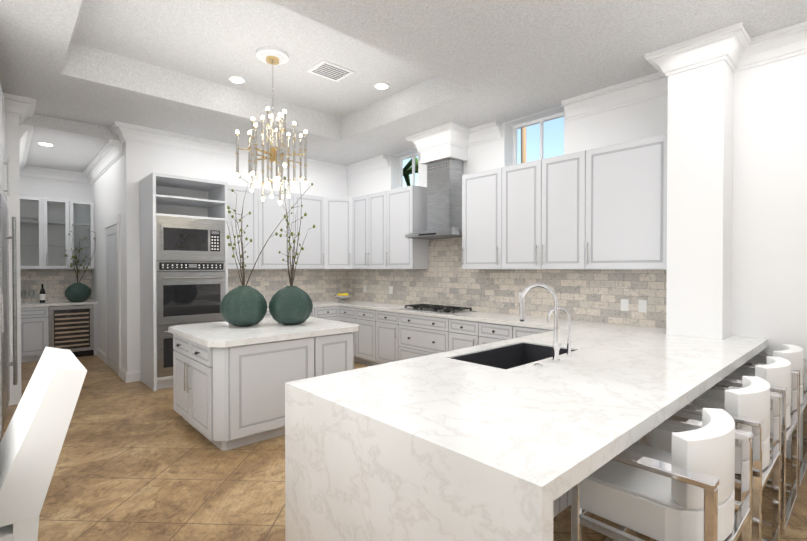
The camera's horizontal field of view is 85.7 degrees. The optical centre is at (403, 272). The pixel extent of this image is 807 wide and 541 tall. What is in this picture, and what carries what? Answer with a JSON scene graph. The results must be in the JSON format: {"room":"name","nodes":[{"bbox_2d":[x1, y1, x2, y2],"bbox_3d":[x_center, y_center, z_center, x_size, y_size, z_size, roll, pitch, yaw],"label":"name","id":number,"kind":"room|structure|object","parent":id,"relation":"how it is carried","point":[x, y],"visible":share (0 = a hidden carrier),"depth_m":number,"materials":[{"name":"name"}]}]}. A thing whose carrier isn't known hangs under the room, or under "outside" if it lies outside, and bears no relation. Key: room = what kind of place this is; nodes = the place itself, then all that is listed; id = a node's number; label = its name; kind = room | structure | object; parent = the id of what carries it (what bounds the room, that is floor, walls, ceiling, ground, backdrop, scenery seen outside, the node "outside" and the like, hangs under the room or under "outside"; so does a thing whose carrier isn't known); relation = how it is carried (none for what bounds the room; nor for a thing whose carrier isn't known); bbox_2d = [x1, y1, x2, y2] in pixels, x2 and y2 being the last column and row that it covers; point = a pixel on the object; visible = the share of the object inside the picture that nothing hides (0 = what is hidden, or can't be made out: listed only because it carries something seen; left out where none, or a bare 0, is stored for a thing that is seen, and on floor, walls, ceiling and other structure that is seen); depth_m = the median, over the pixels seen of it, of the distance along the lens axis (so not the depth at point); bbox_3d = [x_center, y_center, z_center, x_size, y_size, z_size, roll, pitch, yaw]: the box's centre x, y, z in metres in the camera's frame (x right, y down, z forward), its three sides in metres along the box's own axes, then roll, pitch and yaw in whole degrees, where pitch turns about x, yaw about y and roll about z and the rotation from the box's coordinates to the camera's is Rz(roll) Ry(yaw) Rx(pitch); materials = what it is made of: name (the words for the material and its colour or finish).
{"room":"kitchen","nodes":[
{"label":"kitchen","id":0,"kind":"room"},
{"bbox_2d":[7,115,20,405],"bbox_3d":[-5.692,-0.234,5.688,0.950,3.350,3.300,-1,1,-43],"label":"wall","id":1,"kind":"structure","parent":0,"point":[13,202],"depth_m":4.76,"materials":[{"name":"white paint"}]},
{"bbox_2d":[3,93,18,115],"bbox_3d":[-4.480,-1.803,4.452,0.780,0.190,0.140,-1,1,-43],"label":"crown molding","id":2,"kind":"structure","parent":1,"relation":"attached to","point":[11,101],"depth_m":4.69,"materials":[{"name":"white paint"}]},
{"bbox_2d":[15,96,35,177],"bbox_3d":[-5.244,-1.742,5.991,0.140,0.340,3.440,-1,1,-43],"label":"crown molding","id":3,"kind":"structure","parent":1,"relation":"attached to","point":[26,105],"depth_m":5.17,"materials":[{"name":"white paint"}]},
{"bbox_2d":[20,178,90,201],"bbox_3d":[-6.636,-0.250,7.266,2.300,3.350,0.300,-1,1,-43],"label":"wall","id":4,"kind":"structure","parent":0,"point":[51,189],"depth_m":7.57,"materials":[{"name":"white paint"}]},
{"bbox_2d":[27,166,82,183],"bbox_3d":[-6.020,-1.682,7.521,0.750,0.190,0.140,-1,1,-43],"label":"crown molding","id":5,"kind":"structure","parent":4,"relation":"attached to","point":[39,173],"depth_m":7.51,"materials":[{"name":"white paint"}]},
{"bbox_2d":[20,196,93,268],"bbox_3d":[-5.942,-0.654,7.432,1.044,1.185,0.385,-1,1,-43],"label":"wall cabinets","id":6,"kind":"object","parent":4,"relation":"attached to","point":[46,228],"visible":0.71,"depth_m":7.40,"materials":[{"name":"white paint"}]},
{"bbox_2d":[83,127,124,184],"bbox_3d":[-4.707,-1.750,6.751,0.140,0.340,3.050,-1,1,-43],"label":"crown molding","id":7,"kind":"structure","parent":4,"relation":"attached to","point":[112,151],"depth_m":6.52,"materials":[{"name":"white paint"}]},
{"bbox_2d":[22,114,119,171],"bbox_3d":[-5.109,-1.842,6.516,1.050,0.149,2.850,-1,1,-43],"label":"ceiling","id":8,"kind":"structure","parent":0,"point":[78,146],"depth_m":5.89,"materials":[{"name":"white paint"}]},
{"bbox_2d":[37,142,54,145],"bbox_3d":[-4.885,-1.754,5.941,0.190,0.013,0.190,-1,1,-43],"label":"recessed light","id":9,"kind":"object","parent":8,"relation":"in","point":[45,143],"visible":1,"depth_m":5.94,"materials":[{"name":"white paint"}]},
{"bbox_2d":[91,141,346,371],"bbox_3d":[-3.466,-0.258,8.112,3.510,3.350,3.350,-1,1,-43],"label":"wall","id":10,"kind":"structure","parent":0,"point":[114,188],"depth_m":6.14,"materials":[{"name":"white paint"}]},
{"bbox_2d":[104,214,120,376],"bbox_3d":[-4.277,0.314,6.385,0.030,2.240,1.140,-1,1,-43],"label":"door frame","id":11,"kind":"structure","parent":10,"relation":"attached to","point":[112,296],"depth_m":6.30,"materials":[{"name":"white paint"}]},
{"bbox_2d":[0,0,806,165],"bbox_3d":[-0.918,-2.142,3.813,6.060,0.500,13.100,-1,1,-43],"label":"ceiling","id":12,"kind":"structure","parent":0,"point":[170,65],"depth_m":4.17,"materials":[{"name":"white paint"}]},
{"bbox_2d":[228,76,245,83],"bbox_3d":[-1.922,-2.226,5.021,0.190,0.013,0.190,-1,1,-43],"label":"recessed light","id":13,"kind":"object","parent":12,"relation":"in","point":[237,79],"visible":0.98,"depth_m":5.00,"materials":[{"name":"white paint"}]},
{"bbox_2d":[236,47,306,204],"bbox_3d":[-1.325,-1.457,4.453,0.692,1.540,0.694,-1,1,-43],"label":"chandelier","id":14,"kind":"object","parent":12,"relation":"hanging from","point":[272,56],"visible":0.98,"depth_m":4.43,"materials":[{"name":"gold metal"}]},
{"bbox_2d":[307,60,353,81],"bbox_3d":[-0.806,-2.223,4.812,0.400,0.015,0.340,-1,1,-43],"label":"ceiling vent","id":15,"kind":"object","parent":12,"relation":"in","point":[329,70],"visible":0.98,"depth_m":4.79,"materials":[{"name":"white metal"}]},
{"bbox_2d":[374,82,389,89],"bbox_3d":[-0.259,-2.227,5.193,0.190,0.013,0.190,-1,1,-43],"label":"recessed light","id":16,"kind":"object","parent":12,"relation":"in","point":[381,85],"visible":0.96,"depth_m":5.17,"materials":[{"name":"white paint"}]},
{"bbox_2d":[643,22,750,84],"bbox_3d":[2.377,-1.794,3.574,0.160,0.190,0.680,-1,1,-43],"label":"crown molding","id":17,"kind":"structure","parent":12,"relation":"attached to","point":[736,47],"depth_m":3.55,"materials":[{"name":"white paint"}]},
{"bbox_2d":[1,355,806,540],"bbox_3d":[-0.918,1.488,3.848,6.060,0.060,13.100,-1,1,-43],"label":"floor","id":18,"kind":"structure","parent":0,"point":[139,461],"depth_m":3.05,"materials":[{"name":"stone"}]},
{"bbox_2d":[0,83,17,441],"bbox_3d":[-3.551,-0.121,3.873,0.178,3.158,2.107,-1,1,-43],"label":"fridge","id":19,"kind":"object","parent":18,"relation":"on","point":[5,362],"visible":1,"depth_m":4.18,"materials":[{"name":"silver metal"}]},
{"bbox_2d":[0,347,86,540],"bbox_3d":[-1.865,0.923,1.815,0.820,1.070,0.648,-1,1,-43],"label":"dining chair","id":20,"kind":"object","parent":18,"relation":"on","point":[32,442],"visible":1,"depth_m":1.77,"materials":[{"name":"white fabric"}]},
{"bbox_2d":[20,269,96,362],"bbox_3d":[-5.856,0.682,7.352,1.044,1.485,0.637,-1,1,-43],"label":"pantry","id":21,"kind":"object","parent":18,"relation":"on","point":[35,324],"visible":0.65,"depth_m":7.33,"materials":[{"name":"white paint"}]},
{"bbox_2d":[21,290,33,303],"bbox_3d":[-6.147,0.398,7.111,0.180,0.215,0.078,-1,1,-43],"label":"glasses","id":22,"kind":"object","parent":21,"relation":"on","point":[32,293],"visible":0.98,"depth_m":7.11,"materials":[{"name":"clear glass"}]},
{"bbox_2d":[40,284,45,302],"bbox_3d":[-6.007,0.347,7.239,0.077,0.315,0.077,-1,1,-43],"label":"wine bottle","id":23,"kind":"object","parent":21,"relation":"on","point":[42,296],"visible":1,"depth_m":7.22,"materials":[{"name":"black glass"}]},
{"bbox_2d":[65,224,95,301],"bbox_3d":[-5.510,-0.159,7.408,0.400,1.323,0.509,-1,1,-43],"label":"vase","id":24,"kind":"object","parent":21,"relation":"on","point":[78,292],"visible":1,"depth_m":7.36,"materials":[{"name":"green ceramic"}]},
{"bbox_2d":[49,304,93,356],"bbox_3d":[-5.703,0.986,7.447,0.592,0.875,0.656,-1,1,-43],"label":"wine fridge","id":25,"kind":"object","parent":18,"relation":"on","point":[71,327],"visible":0.96,"depth_m":7.25,"materials":[{"name":"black metal"}]},
{"bbox_2d":[96,347,105,363],"bbox_3d":[-4.960,1.356,7.146,0.018,0.140,0.930,-1,1,-43],"label":"baseboard","id":26,"kind":"structure","parent":18,"relation":"on","point":[99,352],"depth_m":7.10,"materials":[{"name":"white paint"}]},
{"bbox_2d":[120,367,128,382],"bbox_3d":[-3.758,1.369,5.841,0.018,0.140,0.418,-1,1,-43],"label":"baseboard","id":27,"kind":"structure","parent":18,"relation":"on","point":[124,375],"depth_m":5.76,"materials":[{"name":"white paint"}]},
{"bbox_2d":[139,172,227,390],"bbox_3d":[-2.916,0.109,5.814,0.900,2.660,0.775,-1,1,-43],"label":"tall cabinet","id":28,"kind":"object","parent":18,"relation":"on","point":[183,250],"visible":0.92,"depth_m":5.56,"materials":[{"name":"white paint"}]},
{"bbox_2d":[172,333,353,450],"bbox_3d":[-1.391,1.019,4.343,1.461,0.870,1.244,-1,1,-43],"label":"kitchen island","id":29,"kind":"object","parent":18,"relation":"on","point":[229,381],"depth_m":3.71,"materials":[{"name":"white paint"}]},
{"bbox_2d":[168,317,359,348],"bbox_3d":[-1.377,0.558,4.368,1.500,0.050,1.320,-1,1,-43],"label":"island countertop","id":30,"kind":"structure","parent":29,"relation":"on","point":[221,335],"depth_m":4.03,"materials":[{"name":"white stone"}]},
{"bbox_2d":[220,175,312,325],"bbox_3d":[-1.428,-0.230,4.517,0.886,1.522,0.453,-1,1,-43],"label":"vase","id":31,"kind":"object","parent":30,"relation":"on","point":[244,305],"visible":1,"depth_m":4.25,"materials":[{"name":"green ceramic"}]},
{"bbox_2d":[269,177,314,324],"bbox_3d":[-1.120,-0.239,4.533,0.533,1.540,0.449,-1,1,-43],"label":"vase","id":32,"kind":"object","parent":30,"relation":"on","point":[291,304],"visible":0.96,"depth_m":4.38,"materials":[{"name":"green ceramic"}]},
{"bbox_2d":[264,310,271,317],"bbox_3d":[-2.122,0.991,6.640,0.584,0.880,0.647,-1,1,-43],"label":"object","id":33,"kind":"object","parent":18,"relation":"on","point":[268,315],"depth_m":6.34,"materials":[{"name":"white paint"}]},
{"bbox_2d":[312,306,335,320],"bbox_3d":[-1.461,0.986,7.219,0.514,0.880,0.691,-1,1,-43],"label":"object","id":34,"kind":"object","parent":18,"relation":"on","point":[324,312],"depth_m":6.99,"materials":[{"name":"white paint"}]},
{"bbox_2d":[336,306,355,361],"bbox_3d":[-0.678,0.986,7.174,0.690,0.880,0.564,-1,1,-43],"label":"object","id":35,"kind":"object","parent":18,"relation":"on","point":[347,314],"depth_m":6.96,"materials":[{"name":"white paint"}]},
{"bbox_2d":[267,302,335,309],"bbox_3d":[-1.962,0.530,6.777,1.797,0.040,0.657,-1,1,-43],"label":"countertop","id":36,"kind":"structure","parent":35,"relation":"on","point":[314,303],"depth_m":7.07,"materials":[{"name":"white stone"}]},
{"bbox_2d":[356,306,371,365],"bbox_3d":[-0.345,0.989,6.844,0.647,0.880,0.627,-1,1,-43],"label":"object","id":37,"kind":"object","parent":18,"relation":"on","point":[363,317],"depth_m":6.66,"materials":[{"name":"white paint"}]},
{"bbox_2d":[372,310,395,365],"bbox_3d":[-0.025,0.993,6.496,0.647,0.880,0.573,-1,1,-43],"label":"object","id":38,"kind":"object","parent":18,"relation":"on","point":[390,330],"depth_m":6.31,"materials":[{"name":"white paint"}]},
{"bbox_2d":[293,370,480,540],"bbox_3d":[-0.097,1.045,2.173,0.583,0.860,0.690,-1,1,-43],"label":"countertop","id":39,"kind":"structure","parent":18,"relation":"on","point":[381,456],"depth_m":1.72,"materials":[{"name":"stone"}]},
{"bbox_2d":[396,310,447,360],"bbox_3d":[0.481,0.998,5.946,0.647,0.880,1.047,-1,1,-43],"label":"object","id":40,"kind":"object","parent":18,"relation":"on","point":[417,335],"depth_m":5.76,"materials":[{"name":"white paint"}]},
{"bbox_2d":[336,298,595,329],"bbox_3d":[0.284,0.536,6.148,0.657,0.040,4.625,-1,1,-43],"label":"countertop","id":41,"kind":"structure","parent":40,"relation":"on","point":[480,315],"depth_m":5.30,"materials":[{"name":"white stone"}]},
{"bbox_2d":[333,293,352,301],"bbox_3d":[-1.036,0.427,7.495,0.344,0.149,0.344,-1,1,-43],"label":"fruit bowl","id":42,"kind":"object","parent":41,"relation":"on","point":[342,297],"visible":1,"depth_m":7.42,"materials":[{"name":"silver metal"}]},
{"bbox_2d":[389,286,392,293],"bbox_3d":[-0.207,0.286,7.141,0.008,0.120,0.074,-1,1,-43],"label":"electrical outlet plate","id":43,"kind":"object","parent":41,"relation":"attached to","point":[390,287],"depth_m":7.13,"materials":[{"name":"white plastic"}]},
{"bbox_2d":[400,304,474,313],"bbox_3d":[0.459,0.491,5.975,0.520,0.052,0.920,-1,1,-43],"label":"cooktop","id":44,"kind":"object","parent":41,"relation":"in","point":[443,309],"visible":1,"depth_m":5.82,"materials":[{"name":"silver metal"}]},
{"bbox_2d":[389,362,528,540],"bbox_3d":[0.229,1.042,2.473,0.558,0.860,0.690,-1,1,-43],"label":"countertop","id":45,"kind":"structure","parent":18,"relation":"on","point":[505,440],"depth_m":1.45,"materials":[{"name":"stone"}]},
{"bbox_2d":[448,318,471,350],"bbox_3d":[0.970,1.003,5.415,0.647,0.880,0.524,-1,1,-43],"label":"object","id":46,"kind":"object","parent":18,"relation":"on","point":[459,329],"depth_m":5.25,"materials":[{"name":"white paint"}]},
{"bbox_2d":[472,318,503,345],"bbox_3d":[1.260,1.006,5.100,0.647,0.880,0.587,-1,1,-43],"label":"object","id":47,"kind":"object","parent":18,"relation":"on","point":[482,332],"depth_m":4.96,"materials":[{"name":"white paint"}]},
{"bbox_2d":[504,322,553,339],"bbox_3d":[1.614,1.010,4.716,0.647,0.880,0.711,-1,1,-43],"label":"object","id":48,"kind":"object","parent":18,"relation":"on","point":[510,332],"depth_m":4.64,"materials":[{"name":"white paint"}]},
{"bbox_2d":[529,386,580,521],"bbox_3d":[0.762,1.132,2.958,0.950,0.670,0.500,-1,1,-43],"label":"countertop","id":49,"kind":"structure","parent":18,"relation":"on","point":[555,420],"depth_m":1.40,"materials":[{"name":"stone"}]},
{"bbox_2d":[521,346,636,480],"bbox_3d":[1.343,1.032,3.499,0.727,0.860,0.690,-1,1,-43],"label":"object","id":50,"kind":"structure","parent":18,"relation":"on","point":[609,375],"depth_m":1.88,"materials":[{"name":"stone"}]},
{"bbox_2d":[529,323,660,353],"bbox_3d":[1.717,0.568,3.832,1.686,0.060,0.460,-1,1,-43],"label":"countertop","id":51,"kind":"structure","parent":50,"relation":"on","point":[592,338],"depth_m":3.68,"materials":[{"name":"white stone"}]},
{"bbox_2d":[621,338,656,444],"bbox_3d":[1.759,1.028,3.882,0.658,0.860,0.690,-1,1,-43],"label":"countertop","id":52,"kind":"structure","parent":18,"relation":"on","point":[646,347],"depth_m":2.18,"materials":[{"name":"stone"}]},
{"bbox_2d":[571,408,752,540],"bbox_3d":[1.032,1.021,1.754,0.640,0.915,0.496,-1,1,-43],"label":"bar stool","id":53,"kind":"object","parent":18,"relation":"on","point":[684,490],"visible":0.83,"depth_m":1.57,"materials":[{"name":"white leather"}]},
{"bbox_2d":[643,376,781,540],"bbox_3d":[1.621,1.016,2.296,0.640,0.915,0.496,-1,1,-43],"label":"bar stool","id":54,"kind":"object","parent":18,"relation":"on","point":[747,406],"visible":0.52,"depth_m":2.08,"materials":[{"name":"white leather"}]},
{"bbox_2d":[687,356,798,534],"bbox_3d":[2.188,1.011,2.817,0.640,0.915,0.496,-1,1,-43],"label":"bar stool","id":55,"kind":"object","parent":18,"relation":"on","point":[775,373],"visible":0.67,"depth_m":2.62,"materials":[{"name":"white leather"}]},
{"bbox_2d":[721,344,806,492],"bbox_3d":[2.688,1.006,3.278,0.640,0.915,0.496,-1,1,-43],"label":"bar stool","id":56,"kind":"object","parent":18,"relation":"on","point":[794,355],"visible":0.27,"depth_m":3.11,"materials":[{"name":"white leather"}]},
{"bbox_2d":[445,358,508,377],"bbox_3d":[0.426,0.670,2.644,0.028,0.220,0.490,-1,1,-43],"label":"countertop","id":57,"kind":"structure","parent":0,"relation":"attached to","point":[448,361],"depth_m":2.53,"materials":[{"name":"white stone"}]},
{"bbox_2d":[457,342,524,369],"bbox_3d":[0.605,0.665,3.124,0.910,0.220,0.027,-1,1,-43],"label":"sink","id":58,"kind":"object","parent":0,"relation":"attached to","point":[503,357],"depth_m":3.19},
{"bbox_2d":[347,95,667,269],"bbox_3d":[-0.250,-0.251,7.395,0.250,3.350,8.760,-1,1,-43],"label":"wall","id":59,"kind":"structure","parent":0,"point":[639,120],"depth_m":4.90,"materials":[{"name":"white paint"}]},
{"bbox_2d":[111,121,350,177],"bbox_3d":[-2.335,-1.825,6.766,3.650,0.190,0.140,-1,1,-43],"label":"crown molding","id":60,"kind":"structure","parent":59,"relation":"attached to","point":[125,131],"depth_m":6.21,"materials":[{"name":"white paint"}]},
{"bbox_2d":[228,185,263,268],"bbox_3d":[-2.480,-0.659,6.476,0.643,1.215,0.381,-1,1,-43],"label":"upper cabinet","id":61,"kind":"object","parent":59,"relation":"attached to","point":[253,203],"depth_m":6.42,"materials":[{"name":"white paint"}]},
{"bbox_2d":[264,189,299,268],"bbox_3d":[-2.074,-0.663,6.850,0.705,1.215,0.381,-1,1,-43],"label":"upper cabinet","id":62,"kind":"object","parent":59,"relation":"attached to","point":[274,212],"depth_m":6.77,"materials":[{"name":"white paint"}]},
{"bbox_2d":[300,194,323,268],"bbox_3d":[-1.651,-0.667,7.239,0.688,1.215,0.381,-1,1,-43],"label":"upper cabinet","id":63,"kind":"object","parent":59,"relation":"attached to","point":[312,256],"depth_m":7.16,"materials":[{"name":"white paint"}]},
{"bbox_2d":[324,197,351,268],"bbox_3d":[-1.096,-0.670,7.554,0.768,1.215,0.668,-1,1,-43],"label":"upper cabinet","id":64,"kind":"object","parent":59,"relation":"attached to","point":[337,210],"depth_m":7.35,"materials":[{"name":"white paint"}]},
{"bbox_2d":[352,194,371,268],"bbox_3d":[-0.606,-0.667,7.306,0.382,1.215,0.538,-1,1,-43],"label":"upper cabinet","id":65,"kind":"object","parent":59,"relation":"attached to","point":[361,205],"depth_m":7.17,"materials":[{"name":"white paint"}]},
{"bbox_2d":[347,155,388,176],"bbox_3d":[-0.638,-1.832,7.513,0.140,0.190,1.040,-1,1,-43],"label":"crown molding","id":66,"kind":"structure","parent":59,"relation":"attached to","point":[380,162],"depth_m":7.47,"materials":[{"name":"white paint"}]},
{"bbox_2d":[372,191,383,268],"bbox_3d":[-0.296,-0.664,7.003,0.337,1.215,0.572,-1,1,-43],"label":"upper cabinet","id":67,"kind":"object","parent":59,"relation":"attached to","point":[377,198],"depth_m":6.87,"materials":[{"name":"white paint"}]},
{"bbox_2d":[384,185,428,268],"bbox_3d":[0.036,-0.661,6.643,0.337,1.215,0.651,-1,1,-43],"label":"upper cabinet","id":68,"kind":"object","parent":59,"relation":"attached to","point":[405,208],"depth_m":6.45,"materials":[{"name":"white paint"}]},
{"bbox_2d":[399,153,417,187],"bbox_3d":[0.164,-1.625,7.057,0.040,0.585,0.640,-1,1,-43],"label":"window","id":69,"kind":"structure","parent":59,"relation":"in","point":[412,156],"depth_m":7.19,"materials":[{"name":"white"}]},
{"bbox_2d":[405,158,462,239],"bbox_3d":[0.498,-1.008,5.997,0.498,1.046,0.880,-1,1,-43],"label":"range hood","id":70,"kind":"object","parent":59,"relation":"attached to","point":[444,198],"visible":0.98,"depth_m":5.93,"materials":[{"name":"silver metal"}]},
{"bbox_2d":[405,121,501,164],"bbox_3d":[0.564,-1.722,5.928,0.520,0.380,1.480,-1,1,-43],"label":"crown molding","id":71,"kind":"structure","parent":70,"relation":"attached to","point":[444,141],"depth_m":5.80,"materials":[{"name":"white paint"}]},
{"bbox_2d":[462,169,495,268],"bbox_3d":[1.104,-0.650,5.482,0.337,1.215,0.671,-1,1,-43],"label":"upper cabinet","id":72,"kind":"object","parent":59,"relation":"attached to","point":[478,188],"depth_m":5.41,"materials":[{"name":"white paint"}]},
{"bbox_2d":[496,152,575,268],"bbox_3d":[1.631,-0.644,4.910,0.337,1.215,1.128,-1,1,-43],"label":"upper cabinet","id":73,"kind":"object","parent":59,"relation":"attached to","point":[536,200],"depth_m":4.82,"materials":[{"name":"white paint"}]},
{"bbox_2d":[513,112,563,164],"bbox_3d":[1.709,-1.609,5.380,0.040,0.585,0.800,-1,1,-43],"label":"window","id":74,"kind":"structure","parent":59,"relation":"in","point":[541,121],"depth_m":5.38,"materials":[{"name":"white"}]},
{"bbox_2d":[561,77,667,120],"bbox_3d":[2.187,-1.803,4.445,0.140,0.190,1.140,-1,1,-43],"label":"crown molding","id":75,"kind":"structure","parent":59,"relation":"attached to","point":[636,90],"depth_m":4.50,"materials":[{"name":"white paint"}]},
{"bbox_2d":[576,134,666,269],"bbox_3d":[2.213,-0.638,4.278,0.337,1.215,0.835,-1,1,-43],"label":"upper cabinet","id":76,"kind":"object","parent":59,"relation":"attached to","point":[604,207],"depth_m":4.15,"materials":[{"name":"white paint"}]},
{"bbox_2d":[651,81,667,92],"bbox_3d":[2.363,-1.798,3.928,0.300,0.190,0.140,-1,1,-43],"label":"crown molding","id":77,"kind":"structure","parent":59,"relation":"attached to","point":[662,87],"depth_m":4.17,"materials":[{"name":"white paint"}]},
{"bbox_2d":[509,350,580,401],"bbox_3d":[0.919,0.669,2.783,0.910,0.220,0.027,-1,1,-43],"label":"countertop","id":78,"kind":"structure","parent":0,"relation":"attached to","point":[552,377],"depth_m":2.36,"materials":[{"name":"white stone"}]},
{"bbox_2d":[519,283,562,366],"bbox_3d":[0.839,0.307,2.721,0.345,0.483,0.240,-1,1,-43],"label":"faucet","id":79,"kind":"object","parent":78,"relation":"on","point":[556,347],"visible":0.98,"depth_m":2.68,"materials":[{"name":"silver metal"}]},
{"bbox_2d":[547,307,571,356],"bbox_3d":[1.047,0.387,2.890,0.112,0.319,0.149,-1,1,-43],"label":"filter faucet","id":80,"kind":"object","parent":78,"relation":"on","point":[569,343],"visible":0.94,"depth_m":2.84,"materials":[{"name":"silver metal"}]},
{"bbox_2d":[621,299,628,310],"bbox_3d":[2.265,0.332,4.456,0.008,0.120,0.074,-1,1,-43],"label":"electrical outlet plate","id":81,"kind":"object","parent":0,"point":[624,302],"depth_m":4.45,"materials":[{"name":"white plastic"}]},
{"bbox_2d":[638,300,646,311],"bbox_3d":[2.380,0.334,4.331,0.008,0.120,0.074,-1,1,-43],"label":"electrical outlet plate","id":82,"kind":"object","parent":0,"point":[642,305],"depth_m":4.33,"materials":[{"name":"white plastic"}]},
{"bbox_2d":[666,60,733,339],"bbox_3d":[2.682,-0.217,3.870,0.710,3.350,0.400,-1,1,-43],"label":"column","id":83,"kind":"structure","parent":0,"point":[699,197],"depth_m":3.61,"materials":[{"name":"white paint"}]},
{"bbox_2d":[732,53,806,441],"bbox_3d":[4.176,-0.204,2.499,0.370,3.350,3.640,-1,1,-43],"label":"wall","id":84,"kind":"structure","parent":0,"point":[769,266],"depth_m":3.52,"materials":[{"name":"white paint"}]},
{"bbox_2d":[727,21,806,71],"bbox_3d":[3.988,-1.782,2.311,0.140,0.190,3.640,-1,1,-43],"label":"crown molding","id":85,"kind":"structure","parent":84,"relation":"attached to","point":[790,41],"depth_m":3.44,"materials":[{"name":"white paint"}]},
{"bbox_2d":[770,435,802,459],"bbox_3d":[4.033,1.403,2.383,0.018,0.140,3.640,-1,1,-43],"label":"baseboard","id":86,"kind":"structure","parent":84,"relation":"attached to","point":[788,446],"depth_m":3.44,"materials":[{"name":"white paint"}]},
{"label":"outside","id":87,"kind":"structure","parent":0,"visible":0},
{"bbox_2d":[403,127,525,185],"bbox_3d":[2.490,-5.238,12.430,8.179,13.232,4.768,-1,1,-43],"label":"palm tree","id":88,"kind":"object","parent":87,"point":[407,170],"visible":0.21,"depth_m":12.21,"materials":[{"name":"green plant"}]}
]}

